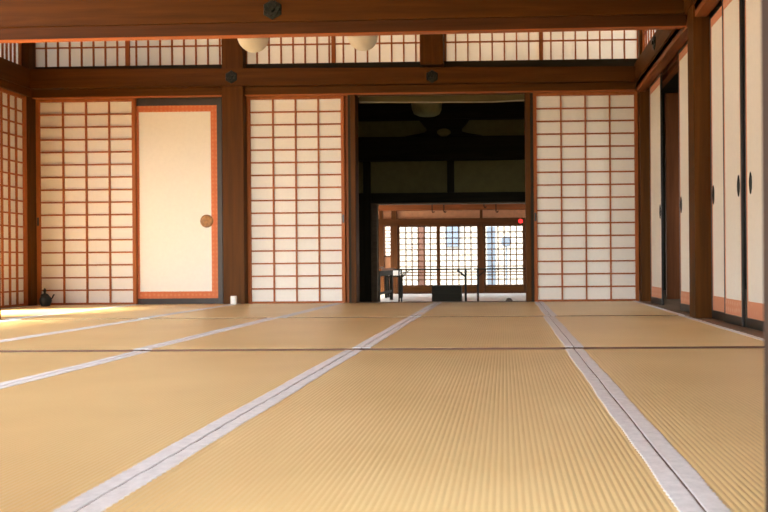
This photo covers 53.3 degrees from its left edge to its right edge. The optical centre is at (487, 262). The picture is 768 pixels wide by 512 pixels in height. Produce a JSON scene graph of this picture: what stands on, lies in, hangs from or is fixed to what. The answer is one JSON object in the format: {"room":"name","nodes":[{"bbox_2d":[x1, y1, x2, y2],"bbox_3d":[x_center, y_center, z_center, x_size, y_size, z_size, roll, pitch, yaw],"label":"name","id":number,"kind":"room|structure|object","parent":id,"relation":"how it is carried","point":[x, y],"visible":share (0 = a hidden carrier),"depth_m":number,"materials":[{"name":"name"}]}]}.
{"room":"traditional dwelling","nodes":[
{"label":"traditional dwelling","id":0,"kind":"room"},
{"bbox_2d":[0,57,33,89],"bbox_3d":[-4.121,-1.620,3.696,0.055,0.173,6.000,0,0,1],"label":"beam","id":1,"kind":"structure","parent":0,"point":[10,71],"depth_m":6.43,"materials":[{"name":"brown wood"}]},
{"bbox_2d":[0,78,29,96],"bbox_3d":[-4.143,-1.498,5.830,0.190,0.068,1.645,0,0,1],"label":"track","id":2,"kind":"object","parent":1,"relation":"attached to","point":[4,84],"visible":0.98,"depth_m":6.44,"materials":[{"name":"brown wood"}]},
{"bbox_3d":[-4.141,-1.691,5.830,0.078,0.035,1.645,0,0,1],"label":"trim","id":3,"kind":"structure","parent":1,"relation":"attached to","visible":0},
{"bbox_2d":[0,43,21,65],"bbox_3d":[-4.143,-1.974,5.830,0.032,0.530,1.645,0,0,1],"label":"screen","id":4,"kind":"object","parent":3,"relation":"on","point":[12,52],"visible":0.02,"depth_m":6.56,"materials":[{"name":"paper"}]},
{"bbox_2d":[30,66,634,89],"bbox_3d":[-1.371,-1.639,6.592,5.306,0.172,0.082,0,0,1],"label":"beam","id":5,"kind":"structure","parent":0,"point":[40,79],"depth_m":6.58,"materials":[{"name":"brown wood"}]},
{"bbox_2d":[32,87,221,99],"bbox_3d":[-3.186,-1.512,6.776,1.711,0.089,0.199,0,0,1],"label":"track","id":6,"kind":"object","parent":5,"relation":"attached to","point":[215,91],"visible":0.8,"depth_m":6.68,"materials":[{"name":"brown wood"}]},
{"bbox_2d":[245,82,634,96],"bbox_3d":[-0.420,-1.534,6.712,3.436,0.089,0.199,0,0,1],"label":"track","id":7,"kind":"object","parent":5,"relation":"attached to","point":[457,89],"visible":0.99,"depth_m":6.62,"materials":[{"name":"brown wood"}]},
{"bbox_2d":[359,94,523,101],"bbox_3d":[-0.413,-1.484,6.824,1.494,0.059,0.025,0,0,1],"label":"header board","id":8,"kind":"object","parent":7,"relation":"attached to","point":[434,98],"visible":0.99,"depth_m":6.81,"materials":[{"name":"brown wood"}]},
{"bbox_2d":[359,100,523,102],"bbox_3d":[-0.409,-1.452,6.803,1.490,0.026,0.012,0,0,1],"label":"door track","id":9,"kind":"object","parent":8,"relation":"attached to","point":[507,100],"visible":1,"depth_m":6.80,"materials":[{"name":"brown wood"}]},
{"bbox_2d":[0,0,683,27],"bbox_3d":[-1.410,-1.640,4.843,5.303,0.222,0.102,0,0,1],"label":"beam","id":10,"kind":"structure","parent":0,"point":[13,13],"depth_m":4.81,"materials":[{"name":"brown wood"}]},
{"bbox_2d":[0,14,685,42],"bbox_3d":[-1.392,-1.498,4.866,5.356,0.109,0.071,0,0,1],"label":"track","id":11,"kind":"object","parent":10,"relation":"attached to","point":[666,21],"visible":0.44,"depth_m":4.82,"materials":[{"name":"brown wood"}]},
{"bbox_2d":[358,119,524,299],"bbox_3d":[-0.379,-1.109,12.112,5.300,3.880,0.080,0,0,1],"label":"wall","id":12,"kind":"structure","parent":0,"point":[490,175],"depth_m":12.08,"materials":[{"name":"green paint"}]},
{"bbox_2d":[363,161,370,192],"bbox_3d":[-1.925,-1.367,12.078,0.115,0.508,0.060,0,0,1],"label":"strut","id":13,"kind":"object","parent":12,"relation":"attached to","point":[367,164],"visible":1,"depth_m":12.05,"materials":[{"name":"black wood"}]},
{"bbox_2d":[358,137,524,161],"bbox_3d":[-0.707,-1.806,11.999,4.660,0.350,0.160,0,0,1],"label":"tie beam","id":14,"kind":"structure","parent":12,"relation":"attached to","point":[451,148],"depth_m":11.92,"materials":[{"name":"black wood"}]},
{"bbox_2d":[407,119,481,136],"bbox_3d":[-0.685,-2.142,12.012,1.200,0.278,0.123,0,0,1],"label":"bracket","id":15,"kind":"object","parent":14,"relation":"on","point":[434,127],"visible":1,"depth_m":11.96,"materials":[{"name":"black wood"}]},
{"bbox_2d":[358,97,524,120],"bbox_3d":[-0.714,-2.659,11.999,4.660,0.755,0.160,0,0,1],"label":"beam","id":16,"kind":"structure","parent":12,"relation":"attached to","point":[514,110],"depth_m":11.92,"materials":[{"name":"black wood"}]},
{"bbox_2d":[371,192,524,204],"bbox_3d":[-0.109,-1.036,12.086,3.480,0.180,0.160,0,0,1],"label":"lintel","id":17,"kind":"object","parent":12,"relation":"attached to","point":[448,196],"visible":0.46,"depth_m":12.02,"materials":[{"name":"brown wood"}]},
{"bbox_2d":[371,202,524,301],"bbox_3d":[-0.104,-0.069,12.058,3.485,1.795,0.175,0,0,1],"label":"door frame","id":18,"kind":"structure","parent":12,"relation":"attached to","point":[374,207],"depth_m":12.04,"materials":[{"name":"brown wood"}]},
{"bbox_2d":[447,161,453,191],"bbox_3d":[-0.582,-1.377,12.046,0.112,0.508,0.060,0,0,1],"label":"strut","id":19,"kind":"object","parent":12,"relation":"attached to","point":[450,164],"visible":1,"depth_m":12.02,"materials":[{"name":"black wood"}]},
{"bbox_2d":[378,210,524,289],"bbox_3d":[0.170,-0.864,20.601,8.600,3.380,0.080,0,0,1],"label":"wall","id":20,"kind":"structure","parent":0,"point":[451,213],"depth_m":20.59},
{"bbox_2d":[384,225,390,256],"bbox_3d":[-2.719,-0.595,20.638,0.178,0.870,0.060,0,0,1],"label":"barred window","id":21,"kind":"structure","parent":20,"relation":"in","point":[389,225],"depth_m":20.63,"materials":[{"name":"white paper"}]},
{"bbox_2d":[398,225,438,292],"bbox_3d":[-1.878,-0.107,20.569,1.105,1.840,0.040,0,0,1],"label":"lattice door","id":22,"kind":"structure","parent":20,"relation":"in","point":[412,288],"depth_m":20.56,"materials":[{"name":"brown wood"}]},
{"bbox_2d":[378,204,524,210],"bbox_3d":[0.211,-1.524,20.470,8.500,0.170,0.180,0,0,1],"label":"beam","id":23,"kind":"structure","parent":20,"relation":"attached to","point":[448,207],"depth_m":20.41,"materials":[{"name":"brown wood"}]},
{"bbox_2d":[379,218,524,225],"bbox_3d":[0.215,-1.131,20.510,8.500,0.175,0.100,0,0,1],"label":"lintel","id":24,"kind":"object","parent":20,"relation":"attached to","point":[438,221],"visible":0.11,"depth_m":20.49,"materials":[{"name":"brown wood"}]},
{"bbox_2d":[438,225,478,291],"bbox_3d":[-0.771,-0.116,20.543,1.110,1.840,0.040,0,0,1],"label":"lattice door","id":25,"kind":"structure","parent":20,"relation":"in","point":[470,288],"depth_m":20.53,"materials":[{"name":"brown wood"}]},
{"bbox_2d":[393,292,525,293],"bbox_3d":[0.232,0.811,20.530,8.500,0.030,0.140,0,0,1],"label":"door sill","id":26,"kind":"structure","parent":20,"relation":"attached to","point":[462,292],"depth_m":20.47,"materials":[{"name":"brown wood"}]},
{"bbox_2d":[379,211,384,291],"bbox_3d":[-2.882,-0.296,20.572,0.150,2.235,0.120,0,0,1],"label":"post","id":27,"kind":"object","parent":26,"relation":"on","point":[381,227],"visible":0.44,"depth_m":20.51,"materials":[{"name":"brown wood"}]},
{"bbox_2d":[390,211,397,292],"bbox_3d":[-2.530,-0.299,20.564,0.195,2.235,0.120,0,0,1],"label":"post","id":28,"kind":"object","parent":26,"relation":"on","point":[393,228],"visible":0.73,"depth_m":20.51,"materials":[{"name":"brown wood"}]},
{"bbox_2d":[479,210,483,291],"bbox_3d":[-0.151,-0.318,20.509,0.135,2.235,0.120,0,0,1],"label":"post","id":29,"kind":"object","parent":26,"relation":"on","point":[481,226],"visible":1,"depth_m":20.45,"materials":[{"name":"brown wood"}]},
{"bbox_2d":[484,224,524,291],"bbox_3d":[0.469,-0.126,20.515,1.100,1.840,0.040,0,0,1],"label":"lattice door","id":30,"kind":"structure","parent":20,"relation":"in","point":[498,287],"depth_m":20.50,"materials":[{"name":"brown wood"}]},
{"bbox_2d":[524,224,525,291],"bbox_3d":[1.571,-0.135,20.489,1.105,1.840,0.040,0,0,1],"label":"lattice door","id":31,"kind":"structure","parent":20,"relation":"in","point":[524,224],"depth_m":20.48,"materials":[{"name":"brown wood"}]},
{"bbox_2d":[381,293,525,301],"bbox_3d":[-0.362,0.881,16.463,11.500,0.100,8.900,0,0,1],"label":"floor","id":32,"kind":"structure","parent":0,"point":[470,296],"depth_m":18.09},
{"bbox_2d":[379,268,395,301],"bbox_3d":[-2.494,0.485,16.312,0.750,0.725,2.000,0,0,1],"label":"work table","id":33,"kind":"object","parent":32,"relation":"on","point":[385,271],"visible":0.37,"depth_m":16.39,"materials":[{"name":"black wood"}]},
{"bbox_2d":[384,275,403,297],"bbox_3d":[-2.244,0.576,18.257,0.420,0.540,0.400,0,0,1],"label":"stool","id":34,"kind":"object","parent":32,"relation":"on","point":[386,278],"visible":0.54,"depth_m":18.07,"materials":[{"name":"black wood"}]},
{"bbox_2d":[388,270,400,275],"bbox_3d":[-2.227,0.236,18.236,0.300,0.140,0.300,0,0,1],"label":"box","id":35,"kind":"object","parent":34,"relation":"on","point":[395,272],"visible":0.28,"depth_m":18.09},
{"bbox_2d":[393,268,470,301],"bbox_3d":[-1.132,0.479,15.755,1.600,0.715,0.450,0,0,1],"label":"folding table","id":36,"kind":"object","parent":32,"relation":"on","point":[457,269],"visible":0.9,"depth_m":15.57,"materials":[{"name":"black wood"}]},
{"bbox_2d":[431,285,462,300],"bbox_3d":[-0.801,0.644,15.148,0.598,0.380,0.360,0,0,1],"label":"chest","id":37,"kind":"object","parent":32,"relation":"on","point":[439,292],"visible":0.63,"depth_m":14.97,"materials":[{"name":"black wood"}]},
{"bbox_2d":[473,268,525,300],"bbox_3d":[0.537,0.466,15.717,1.620,0.715,0.450,0,0,1],"label":"folding table","id":38,"kind":"object","parent":32,"relation":"on","point":[477,269],"visible":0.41,"depth_m":15.51,"materials":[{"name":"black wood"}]},
{"bbox_2d":[634,0,696,82],"bbox_3d":[1.227,-1.651,3.572,0.066,0.167,6.000,0,0,1],"label":"beam","id":39,"kind":"structure","parent":0,"point":[660,37],"depth_m":5.70,"materials":[{"name":"brown wood"}]},
{"bbox_2d":[637,14,687,91],"bbox_3d":[1.378,-1.527,5.624,0.200,0.083,1.830,0,0,1],"label":"track","id":40,"kind":"object","parent":39,"relation":"attached to","point":[665,61],"visible":0.59,"depth_m":5.69,"materials":[{"name":"brown wood"}]},
{"bbox_2d":[695,0,720,16],"bbox_3d":[1.335,-1.526,3.767,0.200,0.083,1.565,0,0,1],"label":"track","id":41,"kind":"object","parent":39,"relation":"attached to","point":[703,8],"visible":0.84,"depth_m":4.42,"materials":[{"name":"brown wood"}]},
{"bbox_3d":[1.363,-1.708,5.625,0.108,0.030,1.830,0,0,1],"label":"trim","id":42,"kind":"structure","parent":39,"relation":"attached to","visible":0},
{"bbox_2d":[642,30,655,51],"bbox_3d":[1.341,-2.003,5.630,0.032,0.560,1.820,0,0,1],"label":"screen","id":43,"kind":"object","parent":42,"relation":"on","point":[647,35],"visible":0.07,"depth_m":6.43,"materials":[{"name":"wood"}]},
{"bbox_2d":[638,0,745,289],"bbox_3d":[2.566,-0.675,6.092,2.140,2.105,6.300,0,0,1],"label":"wall","id":44,"kind":"structure","parent":0,"point":[671,86],"depth_m":9.13,"materials":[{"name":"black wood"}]},
{"bbox_2d":[136,97,223,303],"bbox_3d":[-2.787,-0.561,6.776,0.828,1.861,0.040,0,0,1],"label":"sliding door","id":45,"kind":"structure","parent":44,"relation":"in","point":[180,178],"depth_m":6.76,"materials":[{"name":"paper"}]},
{"bbox_2d":[348,95,359,302],"bbox_3d":[-1.191,-0.573,6.727,0.068,1.860,0.145,0,0,1],"label":"door frame","id":46,"kind":"structure","parent":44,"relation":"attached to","point":[353,153],"depth_m":6.66,"materials":[{"name":"brown wood"}]},
{"bbox_2d":[129,300,639,304],"bbox_3d":[-1.281,0.385,6.763,5.720,0.052,0.256,0,0,1],"label":"trim","id":47,"kind":"structure","parent":44,"relation":"attached to","point":[639,300],"depth_m":6.76,"materials":[{"name":"brown wood"}]},
{"bbox_2d":[36,98,137,304],"bbox_3d":[-3.591,-0.555,6.759,0.900,1.861,0.035,0,0,1],"label":"screen","id":48,"kind":"object","parent":47,"relation":"on","point":[86,149],"visible":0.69,"depth_m":6.76,"materials":[{"name":"white paper"}]},
{"bbox_2d":[221,38,247,303],"bbox_3d":[-2.232,-0.944,6.663,0.189,2.620,0.090,0,0,1],"label":"wooden post","id":49,"kind":"object","parent":47,"relation":"on","point":[234,114],"visible":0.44,"depth_m":6.62,"materials":[{"name":"brown wood"}]},
{"bbox_2d":[35,58,637,68],"bbox_3d":[-1.358,-1.739,6.763,5.400,0.075,0.140,0,0,1],"label":"trim","id":50,"kind":"structure","parent":49,"relation":"attached to","point":[569,62],"depth_m":6.68,"materials":[{"name":"brown wood"}]},
{"bbox_2d":[35,41,126,66],"bbox_3d":[-3.669,-2.000,6.802,0.861,0.485,0.032,0,0,1],"label":"screen","id":51,"kind":"object","parent":50,"relation":"on","point":[90,53],"visible":0.31,"depth_m":6.80,"materials":[{"name":"paper"}]},
{"bbox_2d":[127,39,221,65],"bbox_3d":[-2.787,-2.007,6.782,0.903,0.485,0.032,0,0,1],"label":"screen","id":52,"kind":"object","parent":50,"relation":"on","point":[186,51],"visible":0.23,"depth_m":6.79,"materials":[{"name":"paper"}]},
{"bbox_2d":[246,36,332,63],"bbox_3d":[-1.774,-2.015,6.758,0.797,0.485,0.032,0,0,1],"label":"screen","id":53,"kind":"object","parent":50,"relation":"on","point":[283,50],"visible":0.38,"depth_m":6.76,"materials":[{"name":"paper"}]},
{"bbox_2d":[333,35,419,62],"bbox_3d":[-0.980,-2.022,6.740,0.790,0.485,0.032,0,0,1],"label":"screen","id":54,"kind":"object","parent":50,"relation":"on","point":[388,48],"visible":0.33,"depth_m":6.74,"materials":[{"name":"paper"}]},
{"bbox_2d":[420,34,443,66],"bbox_3d":[-0.484,-2.001,6.668,0.200,0.535,0.160,0,0,1],"label":"post","id":55,"kind":"object","parent":50,"relation":"on","point":[431,45],"visible":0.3,"depth_m":6.59,"materials":[{"name":"brown wood"}]},
{"bbox_2d":[444,32,540,60],"bbox_3d":[0.049,-2.030,6.716,0.860,0.485,0.032,0,0,1],"label":"screen","id":56,"kind":"object","parent":50,"relation":"on","point":[524,45],"visible":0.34,"depth_m":6.72,"materials":[{"name":"paper"}]},
{"bbox_2d":[541,30,637,59],"bbox_3d":[0.913,-2.037,6.696,0.866,0.485,0.032,0,0,1],"label":"screen","id":57,"kind":"object","parent":50,"relation":"on","point":[621,44],"visible":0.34,"depth_m":6.70,"materials":[{"name":"paper"}]},
{"bbox_2d":[246,95,345,303],"bbox_3d":[-1.701,-0.570,6.715,0.874,1.861,0.035,0,0,1],"label":"screen","id":58,"kind":"object","parent":47,"relation":"on","point":[296,216],"visible":0.89,"depth_m":6.72,"materials":[{"name":"white paper"}]},
{"bbox_2d":[345,95,348,302],"bbox_3d":[-1.675,-0.570,6.755,0.877,1.861,0.032,0,0,1],"label":"screen","id":59,"kind":"object","parent":47,"relation":"on","point":[346,96],"visible":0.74,"depth_m":6.73,"materials":[{"name":"brown wood"}]},
{"bbox_2d":[533,90,638,301],"bbox_3d":[0.873,-0.591,6.656,0.922,1.861,0.035,0,0,1],"label":"screen","id":60,"kind":"object","parent":47,"relation":"on","point":[585,144],"visible":0.88,"depth_m":6.66,"materials":[{"name":"white paper"}]},
{"bbox_2d":[638,30,650,300],"bbox_3d":[1.404,-0.974,6.584,0.142,2.620,0.080,0,0,1],"label":"wooden post","id":61,"kind":"object","parent":47,"relation":"on","point":[643,97],"visible":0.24,"depth_m":6.54,"materials":[{"name":"brown wood"}]},
{"bbox_2d":[524,93,534,301],"bbox_3d":[0.376,-0.585,6.698,0.072,1.860,0.130,0,0,1],"label":"door frame","id":62,"kind":"structure","parent":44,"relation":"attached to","point":[528,97],"depth_m":6.63,"materials":[{"name":"brown wood"}]},
{"bbox_2d":[639,301,763,338],"bbox_3d":[1.373,0.362,3.549,0.265,0.056,6.040,0,0,1],"label":"trim","id":63,"kind":"structure","parent":44,"relation":"attached to","point":[675,307],"depth_m":4.37,"materials":[{"name":"brown wood"}]},
{"bbox_2d":[649,72,663,304],"bbox_3d":[1.379,-0.583,6.147,0.019,1.831,0.445,0,0,1],"label":"sliding door","id":64,"kind":"structure","parent":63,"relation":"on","point":[655,89],"depth_m":6.11,"materials":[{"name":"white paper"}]},
{"bbox_2d":[678,40,689,311],"bbox_3d":[1.353,-0.583,5.015,0.019,1.831,0.600,0,0,1],"label":"sliding door","id":65,"kind":"structure","parent":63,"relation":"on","point":[683,52],"depth_m":5.18,"materials":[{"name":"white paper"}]},
{"bbox_2d":[687,4,711,317],"bbox_3d":[1.341,-0.974,4.630,0.177,2.617,0.150,0,0,1],"label":"wooden post","id":66,"kind":"object","parent":63,"relation":"on","point":[698,28],"visible":0.56,"depth_m":4.56,"materials":[{"name":"brown wood"}]},
{"bbox_2d":[710,0,723,320],"bbox_3d":[1.352,-0.583,4.365,0.019,1.831,0.370,0,0,1],"label":"sliding door","id":67,"kind":"structure","parent":63,"relation":"on","point":[716,91],"depth_m":4.43,"materials":[{"name":"white paper"}]},
{"bbox_2d":[722,0,744,326],"bbox_3d":[1.329,-0.582,4.077,0.019,1.831,0.323,0,0,1],"label":"sliding door","id":68,"kind":"structure","parent":63,"relation":"on","point":[732,10],"depth_m":4.06,"materials":[{"name":"white paper"}]},
{"bbox_2d":[744,0,763,331],"bbox_3d":[1.336,-0.582,3.667,0.019,1.831,0.475,0,0,1],"label":"sliding door","id":69,"kind":"structure","parent":63,"relation":"on","point":[754,309],"depth_m":3.78,"materials":[{"name":"white paper"}]},
{"bbox_2d":[639,289,745,318],"bbox_3d":[2.555,0.407,6.093,1.980,0.160,6.100,0,0,1],"label":"floor","id":70,"kind":"structure","parent":0,"point":[665,299],"depth_m":6.86,"materials":[{"name":"brown wood"}]},
{"bbox_2d":[664,93,679,298],"bbox_3d":[1.712,-0.616,6.967,0.120,1.900,0.050,0,0,1],"label":"board","id":71,"kind":"object","parent":70,"relation":"on","point":[670,99],"visible":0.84,"depth_m":6.94,"materials":[{"name":"brown wood"}]},
{"bbox_3d":[-1.389,-2.626,3.563,6.100,0.070,6.660,0,0,1],"label":"ceiling","id":72,"kind":"structure","parent":0,"visible":0},
{"bbox_2d":[237,38,268,52],"bbox_3d":[-1.787,-2.097,5.742,0.230,0.982,0.230,0,0,1],"label":"pendant lamp","id":73,"kind":"object","parent":72,"relation":"hanging from","point":[253,45],"visible":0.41,"depth_m":5.68,"materials":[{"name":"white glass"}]},
{"bbox_2d":[347,35,377,50],"bbox_3d":[-0.948,-2.103,5.723,0.230,0.982,0.230,0,0,1],"label":"pendant lamp","id":74,"kind":"object","parent":72,"relation":"hanging from","point":[361,43],"visible":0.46,"depth_m":5.66,"materials":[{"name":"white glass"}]},
{"bbox_3d":[-0.497,-3.078,9.864,5.400,0.060,4.700,0,0,1],"label":"ceiling","id":75,"kind":"structure","parent":0,"visible":0},
{"bbox_2d":[411,103,441,116],"bbox_3d":[-0.726,-2.402,9.019,0.370,1.288,0.370,0,0,1],"label":"ceiling lamp","id":76,"kind":"object","parent":75,"relation":"hanging from","point":[419,109],"visible":0.61,"depth_m":8.90,"materials":[{"name":"white paper"}]},
{"bbox_3d":[-1.357,0.465,3.422,5.720,0.108,6.980,0,0,1],"label":"floor","id":77,"kind":"structure","parent":0,"visible":0},
{"bbox_2d":[0,304,136,319],"bbox_3d":[-3.546,0.397,5.819,0.873,0.052,1.730,0,0,1],"label":"mat","id":78,"kind":"object","parent":77,"relation":"on","point":[37,310],"visible":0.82,"depth_m":5.98,"materials":[{"name":"wicker"}]},
{"bbox_2d":[39,288,54,305],"bbox_3d":[-3.824,0.298,6.546,0.117,0.158,0.098,0,0,-33],"label":"pot","id":79,"kind":"object","parent":78,"relation":"on","point":[45,299],"visible":0.98,"depth_m":6.51,"materials":[{"name":"black metal"}]},
{"bbox_2d":[0,319,139,340],"bbox_3d":[-2.683,0.394,4.048,0.851,0.052,1.763,0,0,1],"label":"mat","id":80,"kind":"object","parent":77,"relation":"on","point":[18,328],"visible":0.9,"depth_m":4.42,"materials":[{"name":"wicker"}]},
{"bbox_2d":[0,351,141,385],"bbox_3d":[-1.900,0.396,1.903,0.875,0.052,2.478,0,0,1],"label":"mat","id":81,"kind":"object","parent":77,"relation":"on","point":[14,366],"visible":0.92,"depth_m":2.81,"materials":[{"name":"wicker"}]},
{"bbox_2d":[14,304,231,319],"bbox_3d":[-2.667,0.389,5.798,0.881,0.052,1.730,0,0,1],"label":"mat","id":82,"kind":"object","parent":77,"relation":"on","point":[139,311],"visible":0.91,"depth_m":5.57,"materials":[{"name":"wicker"}]},
{"bbox_2d":[0,318,270,351],"bbox_3d":[-1.834,0.387,4.028,0.843,0.052,1.763,0,0,1],"label":"mat","id":83,"kind":"object","parent":77,"relation":"on","point":[136,335],"visible":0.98,"depth_m":3.73,"materials":[{"name":"wicker"}]},
{"bbox_2d":[0,350,352,511],"bbox_3d":[-1.021,0.389,1.883,0.880,0.052,2.478,0,0,1],"label":"mat","id":84,"kind":"object","parent":77,"relation":"on","point":[69,438],"visible":0.94,"depth_m":1.83,"materials":[{"name":"wicker"}]},
{"bbox_2d":[143,303,336,318],"bbox_3d":[-1.772,0.382,5.778,0.905,0.052,1.730,0,0,1],"label":"mat","id":85,"kind":"object","parent":77,"relation":"on","point":[234,310],"visible":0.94,"depth_m":5.54,"materials":[{"name":"wicker"}]},
{"bbox_2d":[230,296,236,303],"bbox_3d":[-2.219,0.326,6.601,0.048,0.072,0.035,0,0,1],"label":"cup","id":86,"kind":"object","parent":85,"relation":"on","point":[233,298],"visible":0.94,"depth_m":6.59,"materials":[{"name":"white ceramic"}]},
{"bbox_2d":[143,317,412,351],"bbox_3d":[-0.955,0.380,4.008,0.911,0.052,1.763,0,0,1],"label":"mat","id":87,"kind":"object","parent":77,"relation":"on","point":[273,334],"visible":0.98,"depth_m":3.67,"materials":[{"name":"wicker"}]},
{"bbox_2d":[281,302,437,317],"bbox_3d":[-0.884,0.375,5.757,0.867,0.052,1.730,0,0,1],"label":"mat","id":88,"kind":"object","parent":77,"relation":"on","point":[339,310],"visible":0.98,"depth_m":5.51,"materials":[{"name":"wicker"}]},
{"bbox_2d":[76,349,703,511],"bbox_3d":[-0.125,0.382,1.863,0.907,0.052,2.478,0,0,1],"label":"mat","id":89,"kind":"object","parent":77,"relation":"on","point":[521,430],"visible":1,"depth_m":1.45,"materials":[{"name":"wicker"}]},
{"bbox_2d":[362,316,573,350],"bbox_3d":[-0.060,0.372,3.987,0.875,0.052,1.763,0,0,1],"label":"mat","id":90,"kind":"object","parent":77,"relation":"on","point":[536,332],"visible":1,"depth_m":3.64,"materials":[{"name":"wicker"}]},
{"bbox_2d":[415,302,550,316],"bbox_3d":[-0.009,0.368,5.737,0.881,0.052,1.730,0,0,1],"label":"mat","id":91,"kind":"object","parent":77,"relation":"on","point":[440,309],"visible":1,"depth_m":5.49,"materials":[{"name":"wicker"}]},
{"bbox_2d":[539,301,683,315],"bbox_3d":[0.860,0.361,5.717,0.853,0.052,1.730,0,0,1],"label":"mat","id":92,"kind":"object","parent":77,"relation":"on","point":[587,308],"visible":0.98,"depth_m":5.47,"materials":[{"name":"wicker"}]},
{"bbox_2d":[549,315,763,349],"bbox_3d":[0.812,0.365,3.967,0.867,0.052,1.763,0,0,1],"label":"mat","id":93,"kind":"object","parent":77,"relation":"on","point":[680,331],"visible":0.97,"depth_m":3.63,"materials":[{"name":"wicker"}]},
{"bbox_2d":[575,348,764,511],"bbox_3d":[0.764,0.375,1.842,0.868,0.052,2.478,0,0,1],"label":"mat","id":94,"kind":"object","parent":77,"relation":"on","point":[701,411],"visible":0.98,"depth_m":1.79,"materials":[{"name":"wicker"}]},
{"bbox_3d":[-4.144,0.406,3.677,0.217,0.056,6.040,0,0,1],"label":"trim","id":95,"kind":"structure","parent":77,"relation":"on","visible":0},
{"bbox_2d":[0,88,27,307],"bbox_3d":[-4.082,-0.552,6.241,0.032,1.858,0.820,0,0,1],"label":"screen","id":96,"kind":"object","parent":95,"relation":"on","point":[13,112],"visible":0.99,"depth_m":6.49,"materials":[{"name":"white paper"}]},
{"bbox_2d":[22,43,36,305],"bbox_3d":[-4.102,-0.929,6.704,0.124,2.620,0.095,0,0,1],"label":"wooden post","id":97,"kind":"object","parent":95,"relation":"on","point":[28,49],"visible":0.24,"depth_m":6.68,"materials":[{"name":"brown wood"}]},
{"bbox_3d":[-3.561,0.401,4.068,0.903,0.052,1.763,0,0,1],"label":"mat","id":98,"kind":"object","parent":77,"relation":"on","visible":0},
{"bbox_2d":[0,262,0,318],"bbox_3d":[-3.616,-0.525,4.933,0.850,1.795,0.030,0,0,1],"label":"partition panel","id":99,"kind":"object","parent":98,"relation":"on","point":[0,262],"visible":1,"depth_m":4.93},
{"bbox_3d":[-1.425,0.387,0.521,5.720,0.050,0.255,0,0,1],"label":"trim","id":100,"kind":"structure","parent":77,"relation":"on","visible":0},
{"bbox_2d":[761,0,767,511],"bbox_3d":[0.260,-0.963,0.484,0.138,2.622,0.130,0,0,1],"label":"wooden pillar","id":101,"kind":"structure","parent":100,"relation":"on","point":[764,3],"depth_m":0.54,"materials":[{"name":"brown wood"}]},
{"bbox_3d":[1.292,1.097,55.435,140.000,0.280,69.100,0,0,1],"label":"yard","id":102,"kind":"structure","parent":0,"visible":0},
{"bbox_2d":[419,227,425,284],"bbox_3d":[-1.926,-0.927,22.150,0.200,3.820,0.200,0,0,1],"label":"post","id":103,"kind":"object","parent":102,"relation":"on","point":[421,235],"visible":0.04,"depth_m":22.05,"materials":[{"name":"orange wood"}]},
{"bbox_2d":[386,226,522,284],"bbox_3d":[-0.843,-2.235,29.177,15.600,6.420,4.300,0,0,1],"label":"building","id":104,"kind":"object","parent":102,"relation":"on","point":[507,228],"visible":0.14,"depth_m":27.53,"materials":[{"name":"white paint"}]},
{"bbox_2d":[487,227,495,284],"bbox_3d":[0.137,-0.093,24.103,0.280,2.120,0.200,0,0,1],"label":"pole","id":105,"kind":"object","parent":102,"relation":"on","point":[489,282],"visible":0.49,"depth_m":24.00,"materials":[{"name":"blue paint"}]},
{"bbox_2d":[501,236,511,283],"bbox_3d":[0.616,0.053,24.015,0.340,1.820,0.075,0,0,1],"label":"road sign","id":106,"kind":"object","parent":102,"relation":"on","point":[507,240],"visible":0.66,"depth_m":23.98,"materials":[{"name":"blue paint"}]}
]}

